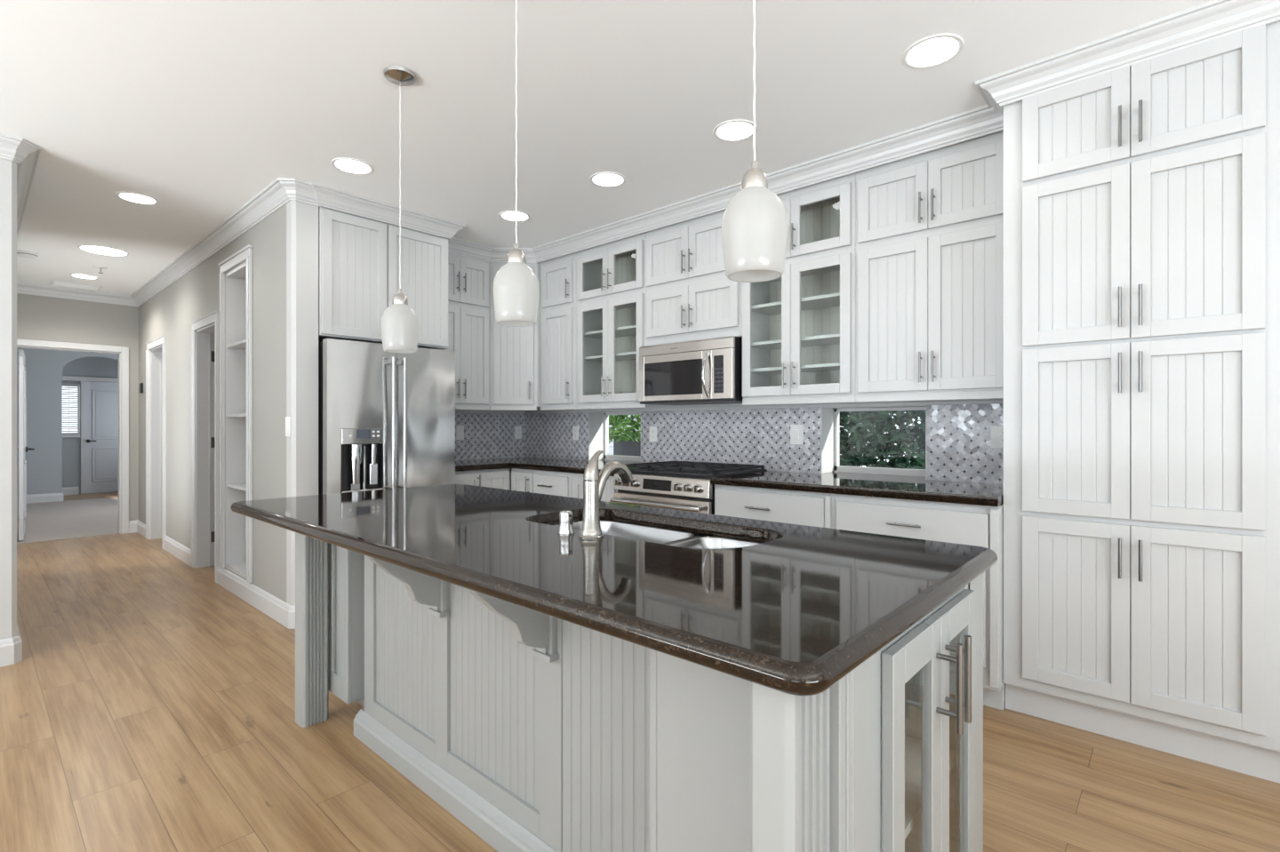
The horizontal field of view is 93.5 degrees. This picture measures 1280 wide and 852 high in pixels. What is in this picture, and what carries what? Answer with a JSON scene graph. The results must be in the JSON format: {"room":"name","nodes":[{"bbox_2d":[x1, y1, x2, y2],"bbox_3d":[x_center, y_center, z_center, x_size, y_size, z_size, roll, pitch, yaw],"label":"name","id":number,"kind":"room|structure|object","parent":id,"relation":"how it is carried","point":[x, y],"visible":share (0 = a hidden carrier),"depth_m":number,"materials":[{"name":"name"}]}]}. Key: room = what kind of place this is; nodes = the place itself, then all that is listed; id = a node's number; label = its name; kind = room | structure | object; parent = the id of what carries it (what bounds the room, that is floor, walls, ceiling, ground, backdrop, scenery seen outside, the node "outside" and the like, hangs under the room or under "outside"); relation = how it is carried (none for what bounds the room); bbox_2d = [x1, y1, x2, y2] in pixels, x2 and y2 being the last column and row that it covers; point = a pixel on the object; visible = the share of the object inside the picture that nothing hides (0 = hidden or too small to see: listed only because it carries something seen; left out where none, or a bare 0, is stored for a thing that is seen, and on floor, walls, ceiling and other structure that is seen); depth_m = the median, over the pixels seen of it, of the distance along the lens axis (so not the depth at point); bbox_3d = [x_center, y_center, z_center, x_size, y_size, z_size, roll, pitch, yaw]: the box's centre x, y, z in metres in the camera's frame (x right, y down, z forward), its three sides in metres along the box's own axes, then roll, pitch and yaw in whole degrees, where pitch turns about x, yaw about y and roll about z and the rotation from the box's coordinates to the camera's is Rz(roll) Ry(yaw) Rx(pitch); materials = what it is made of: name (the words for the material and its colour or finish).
{"room":"kitchen","nodes":[
{"label":"kitchen","id":0,"kind":"room"},
{"bbox_2d":[0,158,16,639],"bbox_3d":[-6.356,-0.115,2.791,4.370,2.650,4.665,0,0,42],"label":"wall","id":1,"kind":"structure","parent":0,"point":[8,169],"depth_m":3.04,"materials":[{"name":"white paint"}]},
{"bbox_2d":[0,623,22,667],"bbox_3d":[-6.327,1.144,2.811,4.387,0.132,4.735,0,0,42],"label":"baseboard","id":2,"kind":"structure","parent":1,"relation":"attached to","point":[11,649],"depth_m":3.04,"materials":[{"name":"white paint"}]},
{"bbox_2d":[0,133,137,306],"bbox_3d":[-4.734,-1.390,3.206,3.262,0.100,7.268,0,0,-1],"label":"trim","id":3,"kind":"structure","parent":1,"relation":"attached to","point":[20,151],"depth_m":3.77,"materials":[{"name":"white paint"}]},
{"bbox_2d":[16,347,118,495],"bbox_3d":[-9.335,-0.115,9.451,0.120,2.650,4.200,0,0,42],"label":"wall","id":4,"kind":"structure","parent":0,"point":[44,367],"depth_m":9.40,"materials":[{"name":"paint"}]},
{"bbox_2d":[16,493,63,503],"bbox_3d":[-9.929,1.138,8.776,0.137,0.132,2.202,0,0,42],"label":"baseboard","id":5,"kind":"structure","parent":4,"relation":"attached to","point":[50,497],"depth_m":9.39,"materials":[{"name":"white paint"}]},
{"bbox_2d":[16,293,138,521],"bbox_3d":[-5.329,-0.115,7.297,0.120,2.650,3.655,0,0,42],"label":"wall","id":6,"kind":"structure","parent":0,"point":[44,318],"depth_m":6.56,"materials":[{"name":"grey paint"}]},
{"bbox_2d":[17,349,34,540],"bbox_3d":[-6.638,0.210,6.502,0.125,2.000,0.810,0,0,-43],"label":"door","id":7,"kind":"structure","parent":6,"relation":"in","point":[22,447],"depth_m":6.23,"materials":[{"name":"white paint"}]},
{"bbox_2d":[16,338,128,534],"bbox_3d":[-6.093,0.168,6.431,0.140,2.085,0.965,0,0,42],"label":"trim","id":8,"kind":"structure","parent":6,"relation":"attached to","point":[124,356],"depth_m":6.71,"materials":[{"name":"white paint"}]},
{"bbox_2d":[62,356,118,494],"bbox_3d":[-9.300,-0.115,10.427,1.130,2.650,2.700,0,0,42],"label":"wall","id":9,"kind":"structure","parent":0,"point":[91,367],"depth_m":10.52,"materials":[{"name":"paint"}]},
{"bbox_2d":[62,487,78,495],"bbox_3d":[-10.132,1.144,10.152,0.017,0.132,0.980,0,0,42],"label":"baseboard","id":10,"kind":"structure","parent":9,"relation":"attached to","point":[71,491],"depth_m":10.44,"materials":[{"name":"white paint"}]},
{"bbox_2d":[62,385,81,437],"bbox_3d":[-9.995,-0.250,10.325,0.130,0.920,0.620,0,0,42],"label":"window","id":11,"kind":"structure","parent":9,"relation":"in","point":[63,435],"depth_m":10.50,"materials":[{"name":"white paint"}]},
{"bbox_2d":[62,383,79,433],"bbox_3d":[-9.947,-0.284,10.289,0.050,0.871,0.550,0,0,42],"label":"window blind","id":12,"kind":"object","parent":11,"relation":"attached to","point":[68,385],"visible":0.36,"depth_m":10.40,"materials":[{"name":"grey plastic"}]},
{"bbox_2d":[62,376,118,494],"bbox_3d":[-9.639,0.182,10.671,0.142,2.055,1.110,0,0,42],"label":"door","id":13,"kind":"structure","parent":9,"relation":"in","point":[99,400],"depth_m":10.72,"materials":[{"name":"white paint"}]},
{"bbox_2d":[138,204,286,602],"bbox_3d":[-3.862,-0.115,5.286,4.750,2.650,0.140,0,0,42],"label":"wall","id":14,"kind":"structure","parent":0,"point":[171,313],"depth_m":4.07,"materials":[{"name":"grey paint"}]},
{"bbox_2d":[128,520,145,537],"bbox_3d":[-5.489,1.144,6.595,0.580,0.132,0.085,0,0,42],"label":"baseboard","id":15,"kind":"structure","parent":14,"relation":"attached to","point":[134,526],"depth_m":6.75,"materials":[{"name":"white paint"}]},
{"bbox_2d":[139,383,143,393],"bbox_3d":[-5.521,-0.410,6.664,0.080,0.110,0.025,0,0,42],"label":"thermostat","id":16,"kind":"object","parent":14,"relation":"attached to","point":[140,384],"visible":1,"depth_m":6.64,"materials":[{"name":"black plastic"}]},
{"bbox_2d":[145,336,166,549],"bbox_3d":[-4.944,0.170,6.147,0.830,2.080,0.024,0,0,42],"label":"trim","id":17,"kind":"structure","parent":14,"relation":"attached to","point":[162,340],"depth_m":6.38,"materials":[{"name":"white paint"}]},
{"bbox_2d":[150,344,162,539],"bbox_3d":[-4.676,0.205,6.454,0.702,2.010,0.793,0,0,42],"label":"door","id":18,"kind":"structure","parent":14,"relation":"in","point":[156,353],"depth_m":6.41,"materials":[{"name":"white paint"}]},
{"bbox_2d":[163,536,190,566],"bbox_3d":[-4.224,1.144,5.505,1.100,0.132,0.017,0,0,42],"label":"baseboard","id":19,"kind":"structure","parent":14,"relation":"attached to","point":[180,551],"depth_m":5.48,"materials":[{"name":"white paint"}]},
{"bbox_2d":[190,312,219,583],"bbox_3d":[-3.526,0.170,4.874,0.780,2.080,0.024,0,0,42],"label":"trim","id":20,"kind":"structure","parent":14,"relation":"attached to","point":[212,318],"depth_m":4.95,"materials":[{"name":"white paint"}]},
{"bbox_2d":[196,323,214,568],"bbox_3d":[-3.275,0.205,5.170,0.661,2.010,0.751,0,0,42],"label":"door","id":21,"kind":"structure","parent":14,"relation":"in","point":[205,335],"depth_m":5.13,"materials":[{"name":"white paint"}]},
{"bbox_2d":[217,244,253,583],"bbox_3d":[-2.799,-0.074,4.420,0.730,2.288,0.330,0,0,42],"label":"shelf","id":22,"kind":"object","parent":14,"relation":"attached to","point":[239,279],"visible":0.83,"depth_m":4.52,"materials":[{"name":"white paint"}]},
{"bbox_2d":[216,566,295,629],"bbox_3d":[-2.596,1.144,4.146,1.577,0.132,0.169,0,0,42],"label":"baseboard","id":23,"kind":"structure","parent":14,"relation":"attached to","point":[275,608],"depth_m":3.95,"materials":[{"name":"white paint"}]},
{"bbox_2d":[285,416,290,436],"bbox_3d":[-2.118,0.010,3.621,0.075,0.118,0.009,0,0,42],"label":"light switch","id":24,"kind":"object","parent":14,"relation":"attached to","point":[287,419],"visible":1,"depth_m":3.61,"materials":[{"name":"white plastic"}]},
{"bbox_2d":[130,0,1279,306],"bbox_3d":[-0.330,-1.390,3.211,12.780,0.100,1.940,0,0,42],"label":"trim","id":25,"kind":"structure","parent":14,"relation":"attached to","point":[1212,20],"depth_m":3.15,"materials":[{"name":"white paint"}]},
{"bbox_2d":[286,200,318,606],"bbox_3d":[-2.056,-0.115,3.668,0.100,2.650,0.145,0,0,42],"label":"wall","id":26,"kind":"structure","parent":0,"point":[301,218],"depth_m":3.63,"materials":[{"name":"white paint"}]},
{"bbox_2d":[455,408,525,490],"bbox_3d":[-1.805,-0.115,4.914,0.120,2.650,2.055,0,0,42],"label":"wall","id":27,"kind":"structure","parent":0,"point":[490,408],"depth_m":5.49,"materials":[{"name":"white paint"}]},
{"bbox_2d":[318,206,447,350],"bbox_3d":[-1.887,-0.996,4.210,0.688,0.887,0.873,0,0,42],"label":"upper cabinet","id":28,"kind":"object","parent":27,"relation":"attached to","point":[359,266],"visible":0.73,"depth_m":3.93,"materials":[{"name":"white paint"}]},
{"bbox_2d":[441,252,489,410],"bbox_3d":[-1.520,-0.780,4.844,0.388,1.317,0.548,0,0,42],"label":"upper cabinet","id":29,"kind":"object","parent":27,"relation":"attached to","point":[468,278],"visible":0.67,"depth_m":4.81,"materials":[{"name":"white paint"}]},
{"bbox_2d":[455,412,525,460],"bbox_3d":[-1.434,0.094,5.230,0.010,0.404,1.070,0,0,42],"label":"tile backsplash","id":30,"kind":"structure","parent":27,"relation":"attached to","point":[486,436],"depth_m":5.33,"materials":[{"name":"tile"}]},
{"bbox_2d":[456,425,463,439],"bbox_3d":[-1.527,0.065,5.112,0.009,0.118,0.075,0,0,42],"label":"light switch","id":31,"kind":"object","parent":30,"relation":"attached to","point":[460,429],"visible":1,"depth_m":5.11,"materials":[{"name":"white plastic"}]},
{"bbox_2d":[514,426,521,439],"bbox_3d":[-1.125,0.068,5.561,0.008,0.118,0.075,0,0,42],"label":"power outlet","id":32,"kind":"object","parent":30,"relation":"attached to","point":[517,429],"visible":1,"depth_m":5.56,"materials":[{"name":"white plastic"}]},
{"bbox_2d":[489,262,540,410],"bbox_3d":[-1.063,-0.780,5.195,0.609,1.317,0.582,0,0,42],"label":"upper cabinet","id":33,"kind":"object","parent":27,"relation":"attached to","point":[515,352],"visible":0.4,"depth_m":4.96,"materials":[{"name":"white paint"}]},
{"bbox_2d":[0,0,1212,295],"bbox_3d":[-4.171,-1.490,3.138,18.800,0.100,8.500,0,0,42],"label":"ceiling","id":34,"kind":"structure","parent":0,"point":[196,108],"depth_m":2.64,"materials":[{"name":"paint"}]},
{"bbox_2d":[16,249,38,258],"bbox_3d":[-5.107,-1.421,5.015,0.136,0.038,0.136,0,0,42],"label":"smoke detector","id":35,"kind":"object","parent":34,"relation":"attached to","point":[28,254],"visible":0.87,"depth_m":4.98,"materials":[{"name":"white plastic"}]},
{"bbox_2d":[49,280,102,290],"bbox_3d":[-5.795,-1.434,6.194,0.240,0.012,0.380,0,0,42],"label":"ceiling vent","id":36,"kind":"object","parent":34,"relation":"in","point":[52,283],"visible":1,"depth_m":6.16,"materials":[{"name":"white plastic"}]},
{"bbox_2d":[69,273,99,279],"bbox_3d":[-5.373,-1.437,5.824,0.214,0.006,0.214,0,0,42],"label":"recessed light","id":37,"kind":"object","parent":34,"relation":"in","point":[78,276],"visible":1,"depth_m":5.83,"materials":[{"name":"white plastic"}]},
{"bbox_2d":[93,265,108,273],"bbox_3d":[-4.899,-1.410,5.471,0.104,0.060,0.104,0,0,42],"label":"sprinkler","id":38,"kind":"object","parent":34,"relation":"attached to","point":[100,268],"visible":1,"depth_m":5.47,"materials":[{"name":"white metal"}]},
{"bbox_2d":[77,244,129,256],"bbox_3d":[-4.419,-1.437,4.965,0.324,0.006,0.324,0,0,42],"label":"recessed light","id":39,"kind":"object","parent":34,"relation":"in","point":[92,249],"visible":1,"depth_m":4.97,"materials":[{"name":"white plastic"}]},
{"bbox_2d":[115,192,159,205],"bbox_3d":[-3.184,-1.437,3.818,0.214,0.006,0.214,0,0,42],"label":"recessed light","id":40,"kind":"object","parent":34,"relation":"in","point":[130,196],"visible":1,"depth_m":3.82,"materials":[{"name":"white plastic"}]},
{"bbox_2d":[331,157,374,175],"bbox_3d":[-1.596,-1.437,3.347,0.214,0.006,0.214,0,0,42],"label":"recessed light","id":41,"kind":"object","parent":34,"relation":"in","point":[348,165],"visible":1,"depth_m":3.35,"materials":[{"name":"white plastic"}]},
{"bbox_2d":[380,65,419,353],"bbox_3d":[-0.985,-0.871,2.473,0.147,1.137,0.147,0,0,-21],"label":"pendant light","id":42,"kind":"object","parent":34,"relation":"hanging from","point":[399,324],"visible":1,"depth_m":2.43,"materials":[{"name":"white glass"}]},
{"bbox_2d":[498,210,530,222],"bbox_3d":[-0.862,-1.437,4.143,0.214,0.006,0.214,0,0,42],"label":"recessed light","id":43,"kind":"object","parent":34,"relation":"in","point":[507,215],"visible":0.96,"depth_m":4.14,"materials":[{"name":"white plastic"}]},
{"bbox_2d":[493,0,539,327],"bbox_3d":[-0.399,-0.883,1.944,0.147,1.111,0.147,0,0,-21],"label":"pendant light","id":44,"kind":"object","parent":34,"relation":"hanging from","point":[516,285],"visible":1,"depth_m":1.89,"materials":[{"name":"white glass"}]},
{"bbox_2d":[589,171,626,187],"bbox_3d":[-0.188,-1.437,3.528,0.214,0.006,0.214,0,0,42],"label":"recessed light","id":45,"kind":"object","parent":34,"relation":"in","point":[605,180],"visible":1,"depth_m":3.53,"materials":[{"name":"white plastic"}]},
{"bbox_2d":[712,120,757,141],"bbox_3d":[0.465,-1.437,2.943,0.214,0.006,0.214,0,0,42],"label":"recessed light","id":46,"kind":"object","parent":34,"relation":"in","point":[732,130],"visible":0.95,"depth_m":2.94,"materials":[{"name":"white plastic"}]},
{"bbox_2d":[721,0,788,282],"bbox_3d":[0.257,-0.887,1.355,0.147,1.104,0.147,0,0,-21],"label":"pendant light","id":47,"kind":"object","parent":34,"relation":"hanging from","point":[755,226],"visible":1,"depth_m":1.30,"materials":[{"name":"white glass"}]},
{"bbox_2d":[902,33,963,69],"bbox_3d":[1.126,-1.437,2.320,0.214,0.006,0.214,0,0,42],"label":"recessed light","id":48,"kind":"object","parent":34,"relation":"in","point":[936,50],"visible":1,"depth_m":2.31,"materials":[{"name":"white plastic"}]},
{"bbox_2d":[0,492,1279,851],"bbox_3d":[-4.170,1.237,3.177,18.450,0.066,8.160,0,0,42],"label":"floor","id":49,"kind":"structure","parent":0,"point":[148,706],"depth_m":2.19,"materials":[{"name":"brown wood"}]},
{"bbox_2d":[318,338,455,495],"bbox_3d":[-1.825,0.344,4.150,0.770,1.733,0.860,0,0,42],"label":"refrigerator","id":50,"kind":"object","parent":49,"relation":"on","point":[387,420],"visible":0.59,"depth_m":3.87,"materials":[{"name":"silver metal"}]},
{"bbox_2d":[455,468,510,490],"bbox_3d":[-1.420,0.773,4.745,0.668,0.873,0.545,0,0,42],"label":"base cabinet","id":51,"kind":"object","parent":49,"relation":"on","point":[489,478],"visible":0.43,"depth_m":4.59,"materials":[{"name":"white paint"}]},
{"bbox_2d":[455,456,640,476],"bbox_3d":[-0.738,0.316,4.664,1.800,0.040,1.331,0,0,42],"label":"countertop","id":52,"kind":"structure","parent":51,"relation":"on","point":[541,464],"depth_m":4.66,"materials":[{"name":"brown stone"}]},
{"bbox_2d":[511,468,535,493],"bbox_3d":[-0.714,0.773,4.860,0.305,0.873,0.676,0,0,42],"label":"base cabinet","id":53,"kind":"object","parent":49,"relation":"on","point":[522,480],"visible":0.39,"depth_m":4.63,"materials":[{"name":"white paint"}]},
{"bbox_2d":[535,470,572,497],"bbox_3d":[-0.448,0.773,4.621,0.409,0.873,0.676,0,0,42],"label":"base cabinet","id":54,"kind":"object","parent":49,"relation":"on","point":[548,483],"visible":0.16,"depth_m":4.37,"materials":[{"name":"white paint"}]},
{"bbox_2d":[572,472,617,503],"bbox_3d":[-0.127,0.773,4.334,0.450,0.873,0.676,0,0,42],"label":"base cabinet","id":55,"kind":"object","parent":49,"relation":"on","point":[578,480],"visible":0.12,"depth_m":4.18,"materials":[{"name":"white paint"}]},
{"bbox_2d":[295,520,983,851],"bbox_3d":[-0.330,0.773,1.868,2.407,0.873,0.936,0,0,42],"label":"kitchen island","id":56,"kind":"object","parent":49,"relation":"on","point":[537,732],"visible":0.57,"depth_m":1.43,"materials":[{"name":"grey paint"}]},
{"bbox_2d":[230,484,997,695],"bbox_3d":[-0.360,0.316,1.893,2.420,0.040,1.000,0,0,42],"label":"island countertop","id":57,"kind":"structure","parent":56,"relation":"on","point":[796,612],"depth_m":1.24,"materials":[{"name":"brown stone"}]},
{"bbox_2d":[557,510,574,535],"bbox_3d":[-0.203,0.265,1.650,0.046,0.062,0.046,0,0,42],"label":"air gap","id":58,"kind":"object","parent":57,"relation":"on","point":[565,516],"visible":1,"depth_m":1.63,"materials":[{"name":"silver metal"}]},
{"bbox_2d":[578,449,632,539],"bbox_3d":[-0.088,0.181,1.644,0.066,0.229,0.190,0,0,42],"label":"kitchen faucet","id":59,"kind":"object","parent":57,"relation":"on","point":[595,481],"visible":1,"depth_m":1.59,"materials":[{"name":"grey metal"}]},
{"bbox_2d":[553,520,760,549],"bbox_3d":[0.013,0.421,1.782,0.786,0.168,0.356,0,0,42],"label":"sink","id":60,"kind":"object","parent":57,"relation":"in","point":[623,530],"visible":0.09,"depth_m":1.95,"materials":[{"name":"grey metal"}]},
{"bbox_2d":[880,727,955,851],"bbox_3d":[0.383,0.751,1.244,0.341,0.018,0.632,0,0,42],"label":"shelf","id":61,"kind":"object","parent":56,"relation":"attached to","point":[913,740],"depth_m":1.28,"materials":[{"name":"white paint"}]},
{"bbox_2d":[609,461,767,514],"bbox_3d":[0.310,0.735,3.908,0.760,0.950,0.725,0,0,42],"label":"gas range","id":62,"kind":"object","parent":49,"relation":"on","point":[675,485],"visible":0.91,"depth_m":3.68,"materials":[{"name":"silver metal"}]},
{"bbox_2d":[628,467,767,478],"bbox_3d":[0.344,0.296,3.945,0.760,0.016,0.598,0,0,42],"label":"cooktop","id":63,"kind":"object","parent":62,"relation":"in","point":[645,471],"depth_m":3.70,"materials":[{"name":"black metal"}]},
{"bbox_2d":[714,484,831,528],"bbox_3d":[0.877,0.773,3.433,0.704,0.873,0.676,0,0,42],"label":"base cabinet","id":64,"kind":"object","parent":49,"relation":"on","point":[807,508],"visible":0.05,"depth_m":3.18,"materials":[{"name":"white paint"}]},
{"bbox_2d":[710,471,1003,506],"bbox_3d":[1.210,0.316,3.260,1.436,0.040,0.819,0,0,42],"label":"countertop","id":65,"kind":"structure","parent":64,"relation":"on","point":[912,488],"depth_m":3.04,"materials":[{"name":"brown stone"}]},
{"bbox_2d":[832,494,1005,711],"bbox_3d":[1.411,0.773,2.954,0.729,0.873,0.676,0,0,42],"label":"base cabinet","id":66,"kind":"object","parent":49,"relation":"on","point":[977,525],"visible":0.12,"depth_m":2.59,"materials":[{"name":"white paint"}]},
{"bbox_2d":[1002,20,1279,783],"bbox_3d":[2.018,-0.115,2.442,0.854,2.649,0.626,0,0,42],"label":"pantry cabinet","id":67,"kind":"object","parent":49,"relation":"on","point":[1141,200],"visible":1,"depth_m":2.21,"materials":[{"name":"white paint"}]},
{"bbox_2d":[525,399,1003,473],"bbox_3d":[-0.840,-0.115,5.577,9.300,2.650,0.220,0,0,42],"label":"wall","id":68,"kind":"structure","parent":0,"point":[729,404],"depth_m":4.11,"materials":[{"name":"white paint"}]},
{"bbox_2d":[525,412,588,460],"bbox_3d":[-0.748,0.094,5.340,0.865,0.404,0.010,0,0,42],"label":"tile backsplash","id":69,"kind":"structure","parent":68,"relation":"attached to","point":[548,436],"depth_m":5.32,"materials":[{"name":"tile"}]},
{"bbox_2d":[572,426,578,439],"bbox_3d":[-0.551,0.068,5.151,0.075,0.118,0.008,0,0,42],"label":"power outlet","id":70,"kind":"object","parent":69,"relation":"attached to","point":[575,429],"visible":1,"depth_m":5.15,"materials":[{"name":"white plastic"}]},
{"bbox_2d":[540,252,575,410],"bbox_3d":[-0.579,-0.780,4.948,0.440,1.317,0.367,0,0,42],"label":"upper cabinet","id":71,"kind":"object","parent":68,"relation":"attached to","point":[557,275],"visible":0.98,"depth_m":4.83,"materials":[{"name":"white paint"}]},
{"bbox_2d":[588,411,640,461],"bbox_3d":[-0.138,0.093,4.929,0.590,0.403,0.217,0,0,42],"label":"window","id":72,"kind":"structure","parent":68,"relation":"in","point":[598,422],"depth_m":5.10,"materials":[{"name":"white paint"}]},
{"bbox_2d":[576,232,657,409],"bbox_3d":[-0.146,-0.780,4.559,0.722,1.317,0.367,0,0,42],"label":"upper cabinet","id":73,"kind":"object","parent":68,"relation":"attached to","point":[611,288],"visible":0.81,"depth_m":4.61,"materials":[{"name":"white paint"}]},
{"bbox_2d":[584,325,636,338],"bbox_3d":[-0.124,-0.710,4.583,0.684,0.018,0.272,0,0,42],"label":"shelf","id":74,"kind":"object","parent":73,"relation":"attached to","point":[627,332],"depth_m":4.62,"materials":[{"name":"white paint"}]},
{"bbox_2d":[584,351,636,362],"bbox_3d":[-0.124,-0.520,4.583,0.684,0.018,0.272,0,0,42],"label":"shelf","id":75,"kind":"object","parent":73,"relation":"attached to","point":[629,356],"depth_m":4.62,"materials":[{"name":"white paint"}]},
{"bbox_2d":[645,209,742,345],"bbox_3d":[0.418,-0.993,4.053,0.790,0.893,0.367,0,0,42],"label":"upper cabinet","id":76,"kind":"object","parent":68,"relation":"attached to","point":[690,296],"visible":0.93,"depth_m":3.94,"materials":[{"name":"white paint"}]},
{"bbox_2d":[639,336,743,405],"bbox_3d":[0.386,-0.344,4.024,0.764,0.396,0.449,0,0,42],"label":"microwave","id":77,"kind":"object","parent":76,"relation":"attached to","point":[709,371],"visible":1,"depth_m":3.86,"materials":[{"name":"silver metal"}]},
{"bbox_2d":[455,400,1003,413],"bbox_3d":[0.057,-0.117,3.899,4.007,0.017,1.080,0,0,42],"label":"trim","id":78,"kind":"structure","parent":68,"relation":"attached to","point":[994,401],"depth_m":3.88,"materials":[{"name":"white paint"}]},
{"bbox_2d":[640,408,821,473],"bbox_3d":[0.560,0.094,4.166,1.470,0.404,0.010,0,0,42],"label":"tile backsplash","id":79,"kind":"structure","parent":68,"relation":"attached to","point":[746,436],"depth_m":4.07,"materials":[{"name":"tile"}]},
{"bbox_2d":[649,426,656,441],"bbox_3d":[0.100,0.068,4.566,0.075,0.118,0.008,0,0,42],"label":"power outlet","id":80,"kind":"object","parent":79,"relation":"attached to","point":[652,429],"visible":1,"depth_m":4.56,"materials":[{"name":"white plastic"}]},
{"bbox_2d":[790,424,803,445],"bbox_3d":[0.982,0.060,3.775,0.088,0.125,0.009,0,0,42],"label":"light switch","id":81,"kind":"object","parent":79,"relation":"attached to","point":[796,431],"visible":1,"depth_m":3.77,"materials":[{"name":"white plastic"}]},
{"bbox_2d":[742,172,855,405],"bbox_3d":[0.975,-0.780,3.554,0.702,1.317,0.367,0,0,42],"label":"upper cabinet","id":82,"kind":"object","parent":68,"relation":"attached to","point":[798,326],"visible":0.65,"depth_m":3.49,"materials":[{"name":"white paint"}]},
{"bbox_2d":[751,292,839,315],"bbox_3d":[0.996,-0.720,3.578,0.664,0.018,0.272,0,0,42],"label":"shelf","id":83,"kind":"object","parent":82,"relation":"attached to","point":[828,302],"depth_m":3.60,"materials":[{"name":"white paint"}]},
{"bbox_2d":[751,333,839,350],"bbox_3d":[0.996,-0.495,3.578,0.664,0.018,0.272,0,0,42],"label":"shelf","id":84,"kind":"object","parent":82,"relation":"attached to","point":[830,340],"depth_m":3.61,"materials":[{"name":"white paint"}]},
{"bbox_2d":[751,362,839,375],"bbox_3d":[0.996,-0.335,3.578,0.664,0.018,0.272,0,0,42],"label":"shelf","id":85,"kind":"object","parent":82,"relation":"attached to","point":[823,369],"depth_m":3.61,"materials":[{"name":"white paint"}]},
{"bbox_2d":[821,405,926,479],"bbox_3d":[1.400,0.093,3.549,0.605,0.403,0.217,0,0,42],"label":"window","id":86,"kind":"structure","parent":68,"relation":"in","point":[829,415],"depth_m":3.70,"materials":[{"name":"white paint"}]},
{"bbox_2d":[855,130,1003,402],"bbox_3d":[1.511,-0.780,3.072,0.738,1.317,0.367,0,0,42],"label":"upper cabinet","id":87,"kind":"object","parent":68,"relation":"attached to","point":[929,226],"visible":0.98,"depth_m":2.96,"materials":[{"name":"white paint"}]},
{"bbox_2d":[926,403,1003,484],"bbox_3d":[1.732,0.094,3.115,0.467,0.404,0.010,0,0,42],"label":"tile backsplash","id":88,"kind":"structure","parent":68,"relation":"attached to","point":[958,449],"depth_m":3.14,"materials":[{"name":"tile"}]},
{"bbox_2d":[990,425,1003,448],"bbox_3d":[1.827,0.060,3.017,0.125,0.118,0.008,0,0,42],"label":"power outlet","id":89,"kind":"object","parent":88,"relation":"attached to","point":[996,432],"visible":0.38,"depth_m":3.04,"materials":[{"name":"white plastic"}]},
{"label":"outside","id":90,"kind":"structure","parent":0,"visible":0},
{"bbox_3d":[2.195,1.410,9.934,30.000,0.200,10.280,0,0,42],"label":"ground","id":91,"kind":"structure","parent":90,"visible":0},
{"bbox_2d":[608,415,640,460],"bbox_3d":[-1.319,-0.790,11.932,6.500,4.400,2.000,0,0,42],"label":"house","id":92,"kind":"structure","parent":91,"relation":"on","point":[611,445],"depth_m":10.09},
{"bbox_2d":[608,415,640,456],"bbox_3d":[-0.496,0.150,7.433,2.375,2.325,1.113,0,0,42],"label":"shrub","id":93,"kind":"object","parent":91,"relation":"on","point":[616,421],"visible":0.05,"depth_m":6.94,"materials":[{"name":"green plant"}]},
{"bbox_2d":[612,435,640,462],"bbox_3d":[0.024,0.725,8.375,0.710,1.170,0.560,0,0,42],"label":"fence","id":94,"kind":"object","parent":91,"relation":"on","point":[623,448],"visible":0.04,"depth_m":8.23,"materials":[{"name":"grey plastic"}]},
{"bbox_2d":[837,410,925,477],"bbox_3d":[1.645,0.338,4.976,2.721,2.062,1.013,0,0,42],"label":"hedge","id":95,"kind":"object","parent":91,"relation":"on","point":[910,440],"visible":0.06,"depth_m":4.46,"materials":[{"name":"green plant"}]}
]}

